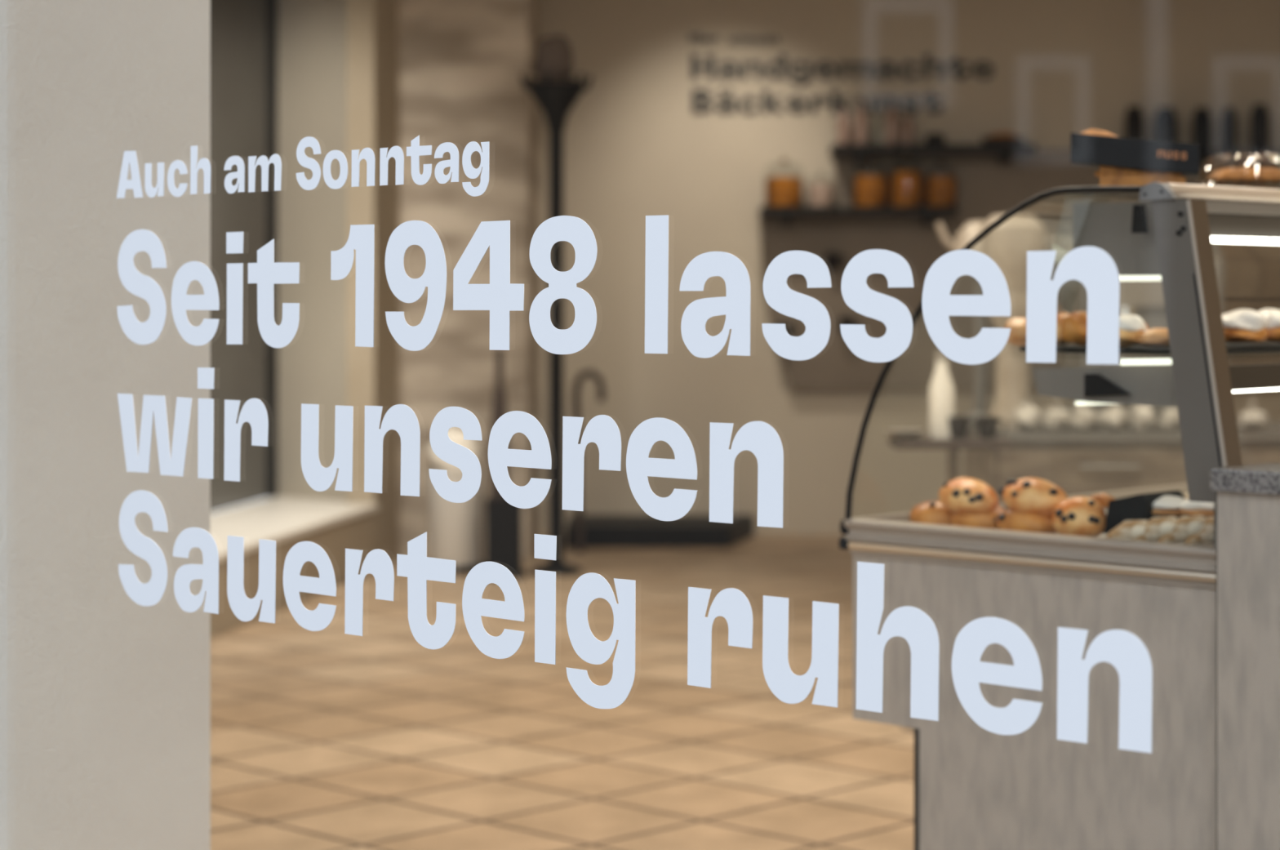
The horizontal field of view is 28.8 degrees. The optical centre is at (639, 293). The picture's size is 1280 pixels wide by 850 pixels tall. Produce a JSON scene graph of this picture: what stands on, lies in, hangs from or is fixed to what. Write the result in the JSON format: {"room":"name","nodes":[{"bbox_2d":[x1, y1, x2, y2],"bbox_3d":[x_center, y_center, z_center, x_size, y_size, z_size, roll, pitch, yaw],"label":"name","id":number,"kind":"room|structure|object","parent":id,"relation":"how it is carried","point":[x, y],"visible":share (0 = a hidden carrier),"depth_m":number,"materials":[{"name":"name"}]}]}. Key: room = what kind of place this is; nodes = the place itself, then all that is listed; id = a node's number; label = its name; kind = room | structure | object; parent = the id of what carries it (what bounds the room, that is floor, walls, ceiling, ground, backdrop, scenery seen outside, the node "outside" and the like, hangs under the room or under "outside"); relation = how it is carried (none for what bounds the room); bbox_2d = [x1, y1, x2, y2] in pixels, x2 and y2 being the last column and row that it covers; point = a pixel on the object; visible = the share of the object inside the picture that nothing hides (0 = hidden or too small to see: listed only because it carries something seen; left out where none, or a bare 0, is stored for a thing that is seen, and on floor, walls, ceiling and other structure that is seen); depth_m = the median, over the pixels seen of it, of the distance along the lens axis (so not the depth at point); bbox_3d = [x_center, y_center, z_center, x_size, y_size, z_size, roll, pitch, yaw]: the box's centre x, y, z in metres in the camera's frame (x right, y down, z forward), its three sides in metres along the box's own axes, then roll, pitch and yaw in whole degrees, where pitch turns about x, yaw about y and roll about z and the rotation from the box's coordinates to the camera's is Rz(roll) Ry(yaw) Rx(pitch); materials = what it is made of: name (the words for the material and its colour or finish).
{"room":"outside bakery shopfront","nodes":[
{"label":"outside bakery shopfront","id":0,"kind":"room"},
{"bbox_2d":[0,0,210,849],"bbox_3d":[-1.192,-0.400,4.263,0.956,3.200,0.415,0,0,44],"label":"wall pillar","id":1,"kind":"structure","parent":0,"point":[105,695],"depth_m":3.92,"materials":[{"name":"paint"}]},
{"bbox_2d":[210,0,398,637],"bbox_3d":[-1.661,-0.400,8.050,0.118,3.200,6.540,0,0,9],"label":"wall","id":2,"kind":"structure","parent":0,"point":[372,25],"depth_m":10.84,"materials":[{"name":"beige paint"}]},
{"bbox_2d":[210,0,378,561],"bbox_3d":[-1.701,-0.256,9.234,0.624,2.388,4.213,0,0,9],"label":"window","id":3,"kind":"structure","parent":2,"relation":"in","point":[278,68],"depth_m":11.01,"materials":[{"name":"white"}]},
{"bbox_2d":[398,0,538,559],"bbox_3d":[-0.802,-0.400,11.875,0.596,3.200,1.250,0,0,0],"label":"stone wall","id":4,"kind":"structure","parent":0,"point":[461,63],"depth_m":11.25,"materials":[{"name":"beige stone"}]},
{"bbox_2d":[210,534,914,849],"bbox_3d":[1.245,1.225,5.425,6.710,0.050,14.150,0,0,0],"label":"floor","id":5,"kind":"structure","parent":0,"point":[329,738],"depth_m":6.73,"materials":[{"name":"tile"}]},
{"bbox_2d":[427,426,485,574],"bbox_3d":[-0.794,0.888,10.750,0.254,0.623,0.250,0,0,0],"label":"waste bin","id":6,"kind":"object","parent":5,"relation":"on","point":[455,530],"visible":0.48,"depth_m":10.65,"materials":[{"name":"grey"}]},
{"bbox_2d":[485,497,525,579],"bbox_3d":[-0.576,1.035,10.570,0.170,0.330,0.240,0,0,0],"label":"umbrella stand","id":7,"kind":"object","parent":5,"relation":"on","point":[503,519],"visible":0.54,"depth_m":10.50,"materials":[{"name":"black metal"}]},
{"bbox_2d":[488,350,510,499],"bbox_3d":[-0.598,0.705,10.580,0.089,0.950,0.089,0,0,0],"label":"furled umbrella","id":8,"kind":"object","parent":7,"relation":"in","point":[499,403],"visible":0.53,"depth_m":10.56,"materials":[{"name":"brown fabric"}]},
{"bbox_2d":[519,71,592,575],"bbox_3d":[-0.360,0.129,10.700,0.315,2.143,0.321,0,0,0],"label":"coat stand","id":9,"kind":"object","parent":5,"relation":"on","point":[556,100],"visible":0.91,"depth_m":10.67,"materials":[{"name":"black metal"}]},
{"bbox_2d":[524,34,583,84],"bbox_3d":[-0.374,-1.008,10.700,0.270,0.217,0.270,0,0,0],"label":"felt hat","id":10,"kind":"object","parent":9,"relation":"on","point":[553,54],"visible":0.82,"depth_m":10.64,"materials":[{"name":"brown fabric"}]},
{"bbox_2d":[572,368,605,552],"bbox_3d":[-0.237,0.774,11.550,0.156,0.852,0.036,0,0,0],"label":"stick","id":11,"kind":"object","parent":5,"relation":"on","point":[597,377],"visible":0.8,"depth_m":11.54,"materials":[{"name":"brown wood"}]},
{"bbox_2d":[565,514,754,547],"bbox_3d":[0.109,1.147,12.050,0.916,0.105,0.600,0,0,0],"label":"floor mat","id":12,"kind":"object","parent":5,"relation":"on","point":[600,531],"visible":0.98,"depth_m":11.75,"materials":[{"name":"black"}]},
{"bbox_2d":[888,435,1012,732],"bbox_3d":[0.858,0.800,6.900,0.320,0.800,0.260,0,0,0],"label":"side table","id":13,"kind":"object","parent":5,"relation":"on","point":[953,445],"visible":0.43,"depth_m":6.80,"materials":[{"name":"brown wood"}]},
{"bbox_2d":[882,428,925,439],"bbox_3d":[0.731,0.388,6.880,0.120,0.024,0.120,0,0,0],"label":"shallow dish","id":14,"kind":"object","parent":13,"relation":"on","point":[898,433],"visible":1,"depth_m":6.85,"materials":[{"name":"white ceramic"}]},
{"bbox_2d":[928,351,954,438],"bbox_3d":[0.836,0.279,6.900,0.070,0.242,0.070,0,0,0],"label":"water bottle","id":15,"kind":"object","parent":13,"relation":"on","point":[941,388],"visible":0.91,"depth_m":6.87,"materials":[{"name":"white ceramic"}]},
{"bbox_2d":[947,416,977,439],"bbox_3d":[0.884,0.370,6.883,0.077,0.060,0.068,0,0,-37],"label":"cup","id":16,"kind":"object","parent":13,"relation":"on","point":[958,425],"visible":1,"depth_m":6.86,"materials":[{"name":"grey ceramic"}]},
{"bbox_2d":[975,416,1007,439],"bbox_3d":[0.965,0.370,6.883,0.077,0.060,0.068,0,0,-37],"label":"cup","id":17,"kind":"object","parent":13,"relation":"on","point":[987,426],"visible":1,"depth_m":6.86,"materials":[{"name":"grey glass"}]},
{"bbox_2d":[838,182,1279,849],"bbox_3d":[1.224,0.511,4.767,0.781,1.379,1.721,0,0,44],"label":"display case","id":18,"kind":"object","parent":5,"relation":"on","point":[976,788],"visible":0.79,"depth_m":4.09,"materials":[{"name":"laminate"}]},
{"bbox_2d":[909,500,953,525],"bbox_3d":[0.532,0.401,4.462,0.105,0.062,0.093,0,0,44],"label":"bun","id":19,"kind":"object","parent":18,"relation":"on","point":[933,512],"visible":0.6,"depth_m":4.43,"materials":[{"name":"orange food"}]},
{"bbox_2d":[949,505,1005,528],"bbox_3d":[0.600,0.398,4.383,0.118,0.069,0.090,0,0,44],"label":"bun","id":20,"kind":"object","parent":18,"relation":"on","point":[985,520],"visible":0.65,"depth_m":4.34,"materials":[{"name":"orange food"}]},
{"bbox_2d":[938,477,998,514],"bbox_3d":[0.580,0.359,4.388,0.090,0.069,0.120,0,0,-24],"label":"bun","id":21,"kind":"object","parent":20,"relation":"on","point":[964,495],"visible":0.99,"depth_m":4.35,"materials":[{"name":"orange food"}]},
{"bbox_2d":[1004,317,1026,345],"bbox_3d":[0.655,0.065,4.273,0.070,0.049,0.085,0,0,21],"label":"croissant","id":22,"kind":"object","parent":18,"relation":"on","point":[1017,336],"visible":0.6,"depth_m":4.25,"materials":[{"name":"brown food"}]},
{"bbox_2d":[995,507,1057,533],"bbox_3d":[0.668,0.395,4.290,0.121,0.063,0.087,0,0,44],"label":"bun","id":23,"kind":"object","parent":18,"relation":"on","point":[1011,519],"visible":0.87,"depth_m":4.25,"materials":[{"name":"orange food"}]},
{"bbox_2d":[998,477,1068,516],"bbox_3d":[0.680,0.352,4.292,0.104,0.070,0.113,0,0,-11],"label":"bun","id":24,"kind":"object","parent":23,"relation":"on","point":[1036,495],"visible":0.96,"depth_m":4.25,"materials":[{"name":"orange food"}]},
{"bbox_2d":[1056,312,1069,345],"bbox_3d":[0.714,0.060,4.232,0.044,0.056,0.081,0,0,44],"label":"bun","id":25,"kind":"object","parent":18,"relation":"on","point":[1060,316],"visible":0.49,"depth_m":4.21,"materials":[{"name":"brown food"}]},
{"bbox_2d":[1061,311,1087,345],"bbox_3d":[0.746,0.059,4.228,0.058,0.059,0.084,0,0,44],"label":"bun","id":26,"kind":"object","parent":18,"relation":"on","point":[1074,325],"visible":0.75,"depth_m":4.20,"materials":[{"name":"brown food"}]},
{"bbox_2d":[1052,496,1106,537],"bbox_3d":[0.740,0.379,4.188,0.096,0.074,0.088,0,0,44],"label":"bun","id":27,"kind":"object","parent":18,"relation":"on","point":[1083,516],"visible":0.98,"depth_m":4.16,"materials":[{"name":"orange food"}]},
{"bbox_2d":[1106,520,1147,539],"bbox_3d":[0.810,0.398,4.100,0.097,0.053,0.043,0,0,27],"label":"roll","id":28,"kind":"object","parent":18,"relation":"on","point":[1129,529],"visible":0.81,"depth_m":4.08,"materials":[{"name":"white food"}]},
{"bbox_2d":[1057,128,1199,312],"bbox_3d":[0.806,-0.123,4.200,0.266,0.310,0.118,0,0,10],"label":"box","id":29,"kind":"object","parent":18,"relation":"on","point":[1121,161],"visible":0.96,"depth_m":4.16,"materials":[{"name":"black cardboard"}]},
{"bbox_2d":[1119,314,1148,346],"bbox_3d":[0.811,0.062,4.139,0.082,0.054,0.070,0,0,-12],"label":"bun","id":30,"kind":"object","parent":18,"relation":"on","point":[1131,326],"visible":0.68,"depth_m":4.11,"materials":[{"name":"white food"}]},
{"bbox_2d":[1102,490,1185,533],"bbox_3d":[0.848,0.367,4.185,0.084,0.070,0.120,0,0,44],"label":"tray","id":31,"kind":"object","parent":18,"relation":"on","point":[1137,507],"visible":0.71,"depth_m":4.14,"materials":[{"name":"black"}]},
{"bbox_2d":[1088,493,1115,507],"bbox_3d":[0.791,0.357,4.253,0.076,0.034,0.026,0,0,44],"label":"pastry tip","id":32,"kind":"object","parent":31,"relation":"on","point":[1103,499],"visible":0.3,"depth_m":4.24,"materials":[{"name":"orange food"}]},
{"bbox_2d":[1019,342,1279,354],"bbox_3d":[0.959,0.093,4.317,0.321,0.009,0.575,0,0,44],"label":"shelf","id":33,"kind":"object","parent":18,"relation":"on","point":[1250,348],"depth_m":4.15,"materials":[{"name":"black"}]},
{"bbox_2d":[1134,328,1169,346],"bbox_3d":[0.857,0.072,4.122,0.084,0.031,0.079,0,0,-2],"label":"roll","id":34,"kind":"object","parent":18,"relation":"on","point":[1155,337],"visible":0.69,"depth_m":4.09,"materials":[{"name":"brown food"}]},
{"bbox_2d":[1132,515,1177,542],"bbox_3d":[0.852,0.390,4.080,0.097,0.053,0.043,0,0,27],"label":"roll","id":35,"kind":"object","parent":18,"relation":"on","point":[1156,527],"visible":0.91,"depth_m":4.07,"materials":[{"name":"white food"}]},
{"bbox_2d":[1156,515,1206,543],"bbox_3d":[0.894,0.388,4.060,0.097,0.053,0.043,0,0,27],"label":"roll","id":36,"kind":"object","parent":18,"relation":"on","point":[1184,526],"visible":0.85,"depth_m":4.05,"materials":[{"name":"white food"}]},
{"bbox_2d":[1184,492,1188,499],"bbox_3d":[1.065,0.377,4.518,0.160,0.105,0.102,0,0,21],"label":"bread loaf","id":37,"kind":"object","parent":18,"relation":"on","point":[1186,495],"visible":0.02,"depth_m":4.53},
{"bbox_2d":[1183,516,1213,545],"bbox_3d":[0.934,0.387,4.043,0.097,0.053,0.043,0,0,27],"label":"roll","id":38,"kind":"object","parent":18,"relation":"on","point":[1206,535],"visible":0.43,"depth_m":4.03,"materials":[{"name":"white food"}]},
{"bbox_2d":[1200,177,1279,189],"bbox_3d":[1.127,-0.201,4.620,0.190,0.051,0.120,0,0,-7],"label":"tray","id":39,"kind":"object","parent":18,"relation":"on","point":[1204,177],"visible":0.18,"depth_m":4.60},
{"bbox_2d":[1192,151,1279,181],"bbox_3d":[1.132,-0.238,4.620,0.180,0.054,0.110,0,0,-7],"label":"pastry","id":40,"kind":"object","parent":39,"relation":"on","point":[1231,174],"visible":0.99,"depth_m":4.59,"materials":[{"name":"brown food"}]},
{"bbox_2d":[1222,308,1268,342],"bbox_3d":[1.017,0.055,4.216,0.092,0.058,0.131,0,0,15],"label":"pastry","id":41,"kind":"object","parent":18,"relation":"on","point":[1242,325],"visible":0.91,"depth_m":4.17,"materials":[{"name":"white food"}]},
{"bbox_2d":[1257,308,1279,342],"bbox_3d":[1.102,0.055,4.315,0.098,0.060,0.126,0,0,15],"label":"pastry","id":42,"kind":"object","parent":18,"relation":"on","point":[1273,315],"visible":0.56,"depth_m":4.26,"materials":[{"name":"white food"}]},
{"bbox_3d":[0.951,0.395,4.245,0.160,0.038,0.150,0,0,44],"label":"tray","id":43,"kind":"object","parent":18,"relation":"on","visible":0},
{"bbox_2d":[1151,494,1186,515],"bbox_3d":[0.880,0.354,4.167,0.104,0.034,0.101,0,0,44],"label":"pastry","id":44,"kind":"object","parent":43,"relation":"on","point":[1166,505],"visible":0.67,"depth_m":4.12,"materials":[{"name":"white food"}]},
{"bbox_2d":[1177,498,1213,517],"bbox_3d":[0.938,0.352,4.111,0.093,0.033,0.100,0,0,44],"label":"pastry","id":45,"kind":"object","parent":43,"relation":"on","point":[1188,508],"visible":0.49,"depth_m":4.07,"materials":[{"name":"white food"}]},
{"bbox_2d":[964,420,1279,502],"bbox_3d":[2.320,0.800,7.507,2.640,0.800,0.666,0,0,0],"label":"counter","id":46,"kind":"object","parent":5,"relation":"on","point":[1095,460],"depth_m":7.20,"materials":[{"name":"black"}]},
{"bbox_2d":[934,221,989,424],"bbox_3d":[1.036,0.087,7.690,0.204,0.625,0.170,0,0,34],"label":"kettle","id":47,"kind":"object","parent":46,"relation":"on","point":[970,230],"visible":0.35,"depth_m":7.66,"materials":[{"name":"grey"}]},
{"bbox_2d":[955,221,986,252],"bbox_3d":[1.050,-0.147,7.680,0.170,0.155,0.170,0,0,0],"label":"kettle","id":48,"kind":"object","parent":47,"relation":"on","point":[970,230],"depth_m":7.63,"materials":[{"name":"beige ceramic"}]},
{"bbox_2d":[981,213,1044,428],"bbox_3d":[1.116,0.080,7.450,0.190,0.640,0.190,0,0,0],"label":"vase","id":49,"kind":"object","parent":46,"relation":"on","point":[1007,245],"visible":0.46,"depth_m":7.39,"materials":[{"name":"beige ceramic"}]},
{"bbox_2d":[1013,399,1043,430],"bbox_3d":[1.139,0.358,7.302,0.087,0.096,0.099,0,0,0],"label":"bread bag","id":50,"kind":"object","parent":46,"relation":"on","point":[1028,416],"visible":0.97,"depth_m":7.27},
{"bbox_2d":[1040,399,1074,430],"bbox_3d":[1.224,0.357,7.295,0.094,0.094,0.096,0,0,-43],"label":"bread bag","id":51,"kind":"object","parent":46,"relation":"on","point":[1056,418],"visible":0.99,"depth_m":7.27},
{"bbox_2d":[1071,404,1101,430],"bbox_3d":[1.314,0.358,7.304,0.090,0.096,0.101,0,0,35],"label":"bread bag","id":52,"kind":"object","parent":46,"relation":"on","point":[1083,417],"visible":0.88,"depth_m":7.27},
{"bbox_2d":[1098,404,1132,430],"bbox_3d":[1.390,0.356,7.301,0.093,0.092,0.091,0,0,-44],"label":"bread bag","id":53,"kind":"object","parent":46,"relation":"on","point":[1115,417],"visible":0.95,"depth_m":7.28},
{"bbox_2d":[967,420,1279,442],"bbox_3d":[2.320,0.415,7.520,2.640,0.030,0.640,0,0,0],"label":"countertop","id":54,"kind":"structure","parent":46,"relation":"on","point":[1271,433],"depth_m":7.20,"materials":[{"name":"grey"}]},
{"bbox_2d":[1063,256,1222,428],"bbox_3d":[1.532,0.144,7.529,0.420,0.512,0.481,0,0,0],"label":"coffee machine","id":55,"kind":"object","parent":46,"relation":"on","point":[1144,299],"visible":0.16,"depth_m":7.45,"materials":[{"name":"grey metal"}]},
{"bbox_2d":[1044,236,1072,257],"bbox_3d":[1.302,-0.141,7.550,0.170,0.059,0.168,0,0,0],"label":"plate stack","id":56,"kind":"object","parent":55,"relation":"on","point":[1063,246],"visible":0.4,"depth_m":7.50,"materials":[{"name":"white ceramic"}]},
{"bbox_2d":[1128,404,1157,431],"bbox_3d":[1.474,0.363,7.301,0.079,0.105,0.095,0,0,0],"label":"bread bag","id":57,"kind":"object","parent":46,"relation":"on","point":[1143,416],"visible":0.8,"depth_m":7.27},
{"bbox_2d":[1157,406,1180,430],"bbox_3d":[1.561,0.356,7.300,0.082,0.092,0.096,0,0,0],"label":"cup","id":58,"kind":"object","parent":46,"relation":"on","point":[1168,420],"visible":0.77,"depth_m":7.27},
{"bbox_2d":[1238,399,1268,429],"bbox_3d":[1.796,0.355,7.301,0.087,0.089,0.088,0,0,0],"label":"bread bag","id":59,"kind":"object","parent":46,"relation":"on","point":[1251,418],"visible":1,"depth_m":7.27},
{"bbox_2d":[1209,462,1279,849],"bbox_3d":[1.343,0.736,3.545,1.104,0.929,0.180,0,0,44],"label":"counter","id":60,"kind":"object","parent":5,"relation":"on","point":[1248,496],"depth_m":3.83,"materials":[{"name":"laminate"}]},
{"bbox_2d":[1209,462,1279,495],"bbox_3d":[1.343,0.289,3.545,1.104,0.036,0.180,0,0,44],"label":"countertop","id":61,"kind":"structure","parent":60,"relation":"on","point":[1258,478],"depth_m":3.83,"materials":[{"name":"stone"}]},
{"bbox_2d":[538,0,1279,534],"bbox_3d":[2.000,-0.400,12.450,5.200,3.200,0.100,0,0,0],"label":"wall","id":62,"kind":"structure","parent":0,"point":[634,147],"depth_m":12.40,"materials":[{"name":"paint"}]},
{"bbox_2d":[689,32,719,43],"bbox_3d":[0.320,-1.272,12.395,0.146,0.052,0.004,0,0,0],"label":"lettering","id":63,"kind":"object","parent":62,"relation":"attached to","point":[691,37],"depth_m":12.39,"materials":[{"name":"black"}]},
{"bbox_2d":[728,34,778,44],"bbox_3d":[0.567,-1.266,12.395,0.251,0.053,0.004,0,0,0],"label":"lettering","id":64,"kind":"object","parent":62,"relation":"attached to","point":[775,37],"depth_m":12.39,"materials":[{"name":"black"}]},
{"bbox_2d":[691,88,943,115],"bbox_3d":[0.884,-0.956,12.395,1.253,0.129,0.004,0,0,0],"label":"lettering","id":65,"kind":"object","parent":62,"relation":"attached to","point":[835,103],"depth_m":12.39,"materials":[{"name":"black paint"}]},
{"bbox_2d":[690,53,994,85],"bbox_3d":[1.008,-1.114,12.395,1.512,0.159,0.004,0,0,0],"label":"lettering","id":66,"kind":"object","parent":62,"relation":"attached to","point":[955,63],"depth_m":12.39,"materials":[{"name":"black paint"}]},
{"bbox_2d":[758,206,958,225],"bbox_3d":[1.071,-0.381,12.265,0.962,0.088,0.270,0,0,0],"label":"wall shelf","id":67,"kind":"object","parent":62,"relation":"attached to","point":[927,213],"visible":1,"depth_m":12.13,"materials":[{"name":"black wood"}]},
{"bbox_2d":[764,157,804,206],"bbox_3d":[0.709,-0.549,12.260,0.198,0.243,0.198,0,0,0],"label":"glass jar","id":68,"kind":"object","parent":67,"relation":"on","point":[780,191],"visible":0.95,"depth_m":12.19,"materials":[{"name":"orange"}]},
{"bbox_2d":[807,172,834,206],"bbox_3d":[0.891,-0.513,12.260,0.134,0.172,0.134,0,0,0],"label":"glass jar","id":69,"kind":"object","parent":67,"relation":"on","point":[820,193],"visible":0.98,"depth_m":12.21,"materials":[{"name":"white"}]},
{"bbox_2d":[853,156,888,206],"bbox_3d":[1.134,-0.552,12.260,0.176,0.249,0.176,0,0,0],"label":"glass jar","id":70,"kind":"object","parent":67,"relation":"on","point":[869,190],"visible":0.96,"depth_m":12.19,"materials":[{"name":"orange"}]},
{"bbox_2d":[889,153,923,206],"bbox_3d":[1.312,-0.564,12.260,0.166,0.273,0.166,0,0,0],"label":"glass jar","id":71,"kind":"object","parent":67,"relation":"on","point":[905,185],"visible":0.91,"depth_m":12.20,"materials":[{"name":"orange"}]},
{"bbox_2d":[926,161,955,206],"bbox_3d":[1.483,-0.540,12.260,0.155,0.225,0.155,0,0,0],"label":"glass jar","id":72,"kind":"object","parent":67,"relation":"on","point":[940,188],"visible":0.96,"depth_m":12.20,"materials":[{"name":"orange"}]},
{"bbox_2d":[829,143,1036,164],"bbox_3d":[1.439,-0.685,12.265,0.988,0.088,0.270,0,0,0],"label":"wall shelf","id":73,"kind":"object","parent":62,"relation":"attached to","point":[1005,151],"visible":1,"depth_m":12.13,"materials":[{"name":"black wood"}]},
{"bbox_2d":[836,104,850,143],"bbox_3d":[1.003,-0.831,12.260,0.069,0.203,0.069,0,0,0],"label":"glass bottle","id":74,"kind":"object","parent":73,"relation":"on","point":[843,122],"visible":0.85,"depth_m":12.23,"materials":[{"name":"black"}]},
{"bbox_2d":[853,98,867,143],"bbox_3d":[1.088,-0.844,12.260,0.069,0.230,0.069,0,0,0],"label":"glass bottle","id":75,"kind":"object","parent":73,"relation":"on","point":[860,117],"visible":0.84,"depth_m":12.23,"materials":[{"name":"black glass"}]},
{"bbox_2d":[871,107,884,143],"bbox_3d":[1.168,-0.823,12.260,0.064,0.187,0.064,0,0,0],"label":"glass bottle","id":76,"kind":"object","parent":73,"relation":"on","point":[875,108],"visible":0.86,"depth_m":12.26,"materials":[{"name":"white"}]},
{"bbox_2d":[884,99,898,143],"bbox_3d":[1.240,-0.841,12.260,0.069,0.224,0.069,0,0,0],"label":"glass bottle","id":77,"kind":"object","parent":73,"relation":"on","point":[891,118],"visible":0.86,"depth_m":12.23,"materials":[{"name":"black"}]},
{"bbox_2d":[901,109,914,143],"bbox_3d":[1.318,-0.817,12.260,0.064,0.176,0.064,0,0,0],"label":"glass bottle","id":78,"kind":"object","parent":73,"relation":"on","point":[907,124],"visible":0.86,"depth_m":12.24,"materials":[{"name":"black glass"}]},
{"bbox_2d":[924,133,946,143],"bbox_3d":[1.454,-0.760,12.260,0.104,0.062,0.104,0,0,0],"label":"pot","id":79,"kind":"object","parent":73,"relation":"on","point":[931,138],"visible":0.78,"depth_m":12.22,"materials":[{"name":"black ceramic"}]},
{"bbox_2d":[980,132,1025,143],"bbox_3d":[1.788,-0.762,12.260,0.220,0.065,0.220,0,0,0],"label":"basket","id":80,"kind":"object","parent":73,"relation":"on","point":[1004,137],"visible":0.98,"depth_m":12.18,"materials":[{"name":"brown wicker"}]},
{"bbox_2d":[761,149,1279,390],"bbox_3d":[2.103,-0.118,12.365,2.994,1.193,0.050,0,0,0],"label":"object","id":81,"kind":"object","parent":62,"relation":"attached to","point":[985,188],"visible":0.33,"depth_m":12.34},
{"bbox_2d":[782,322,797,336],"bbox_3d":[0.719,0.185,12.287,0.093,0.085,0.080,0,0,37],"label":"mug","id":82,"kind":"object","parent":81,"relation":"hanging from","point":[788,326],"visible":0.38,"depth_m":12.27,"materials":[{"name":"black ceramic"}]},
{"bbox_2d":[825,252,846,269],"bbox_3d":[0.960,-0.163,12.287,0.093,0.085,0.080,0,0,37],"label":"mug","id":83,"kind":"object","parent":81,"relation":"hanging from","point":[832,260],"visible":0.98,"depth_m":12.26,"materials":[{"name":"black ceramic"}]},
{"bbox_2d":[839,315,860,333],"bbox_3d":[1.030,0.153,12.287,0.093,0.085,0.080,0,0,37],"label":"mug","id":84,"kind":"object","parent":81,"relation":"hanging from","point":[842,320],"visible":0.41,"depth_m":12.26,"materials":[{"name":"black ceramic"}]},
{"bbox_2d":[1199,155,1279,164],"bbox_3d":[2.852,-0.632,12.265,1.057,0.088,0.270,0,0,0],"label":"wall shelf","id":85,"kind":"object","parent":62,"relation":"attached to","point":[1203,159],"visible":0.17,"depth_m":12.13,"materials":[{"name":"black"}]},
{"bbox_2d":[1124,106,1143,138],"bbox_3d":[2.434,-0.799,12.260,0.091,0.246,0.091,0,0,0],"label":"jar","id":86,"kind":"object","parent":85,"relation":"on","point":[1134,117],"visible":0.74,"depth_m":12.22,"materials":[{"name":"brown glass"}]},
{"bbox_2d":[1154,106,1177,142],"bbox_3d":[2.589,-0.797,12.260,0.112,0.240,0.112,0,0,0],"label":"jar","id":87,"kind":"object","parent":85,"relation":"on","point":[1165,117],"visible":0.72,"depth_m":12.21,"materials":[{"name":"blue glass"}]},
{"bbox_2d":[1192,106,1211,155],"bbox_3d":[2.768,-0.797,12.260,0.091,0.240,0.091,0,0,0],"label":"bottle","id":88,"kind":"object","parent":85,"relation":"on","point":[1202,117],"visible":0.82,"depth_m":12.22,"materials":[{"name":"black glass"}]},
{"bbox_2d":[1222,106,1235,155],"bbox_3d":[2.901,-0.797,12.260,0.069,0.240,0.069,0,0,0],"label":"bottle","id":89,"kind":"object","parent":85,"relation":"on","point":[1228,117],"visible":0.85,"depth_m":12.23,"materials":[{"name":"brown glass"}]},
{"bbox_2d":[1250,103,1269,155],"bbox_3d":[3.054,-0.805,12.260,0.091,0.256,0.091,0,0,0],"label":"bottle","id":90,"kind":"object","parent":85,"relation":"on","point":[1260,114],"visible":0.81,"depth_m":12.22,"materials":[{"name":"brown glass"}]},
{"bbox_3d":[1.233,-0.450,1.632,9.300,3.300,0.140,0,0,44],"label":"wall","id":91,"kind":"structure","parent":0,"visible":0},
{"label":"window","id":92,"kind":"structure","parent":91,"relation":"in","visible":0},
{"bbox_2d":[116,145,210,198],"bbox_3d":[-0.656,-0.166,3.419,0.221,0.068,0.001,0,0,44],"label":"lettering","id":93,"kind":"object","parent":92,"relation":"attached to","point":[130,157],"depth_m":3.42,"materials":[{"name":"white plastic"}]},
{"bbox_2d":[117,367,268,481],"bbox_3d":[-0.610,0.174,3.375,0.344,0.150,0.001,0,0,44],"label":"lettering","id":94,"kind":"object","parent":92,"relation":"attached to","point":[254,411],"depth_m":3.38,"materials":[{"name":"white plastic"}]},
{"bbox_2d":[117,229,299,347],"bbox_3d":[-0.587,-0.009,3.352,0.410,0.160,0.001,0,0,44],"label":"lettering","id":95,"kind":"object","parent":92,"relation":"attached to","point":[265,273],"depth_m":3.35,"materials":[{"name":"white plastic"}]},
{"bbox_2d":[223,153,281,193],"bbox_3d":[-0.510,-0.158,3.278,0.124,0.050,0.001,0,0,44],"label":"lettering","id":96,"kind":"object","parent":92,"relation":"attached to","point":[275,158],"depth_m":3.28,"materials":[{"name":"white plastic"}]},
{"bbox_2d":[118,489,635,708],"bbox_3d":[-0.368,0.372,3.141,1.011,0.199,0.001,0,0,44],"label":"lettering","id":97,"kind":"object","parent":92,"relation":"attached to","point":[418,567],"depth_m":3.05,"materials":[{"name":"white plastic"}]},
{"bbox_2d":[296,134,488,196],"bbox_3d":[-0.312,-0.159,3.086,0.369,0.086,0.001,0,0,44],"label":"lettering","id":98,"kind":"object","parent":92,"relation":"attached to","point":[415,150],"depth_m":3.07,"materials":[{"name":"white plastic"}]},
{"bbox_2d":[330,215,597,354],"bbox_3d":[-0.221,-0.010,2.998,0.479,0.160,0.001,0,0,44],"label":"lettering","id":99,"kind":"object","parent":92,"relation":"attached to","point":[500,296],"depth_m":2.97,"materials":[{"name":"white plastic"}]},
{"bbox_2d":[301,403,783,528],"bbox_3d":[-0.142,0.194,2.922,0.819,0.117,0.001,0,0,44],"label":"lettering","id":100,"kind":"object","parent":92,"relation":"attached to","point":[761,438],"depth_m":2.89,"materials":[{"name":"white plastic"}]},
{"bbox_2d":[644,214,1119,364],"bbox_3d":[0.229,-0.009,2.562,0.622,0.158,0.001,0,0,44],"label":"lettering","id":101,"kind":"object","parent":92,"relation":"attached to","point":[1091,266],"depth_m":2.54,"materials":[{"name":"white plastic"}]},
{"bbox_2d":[687,561,1152,753],"bbox_3d":[0.265,0.355,2.527,0.592,0.157,0.001,0,0,44],"label":"lettering","id":102,"kind":"object","parent":92,"relation":"attached to","point":[1122,649],"depth_m":2.50,"materials":[{"name":"white plastic"}]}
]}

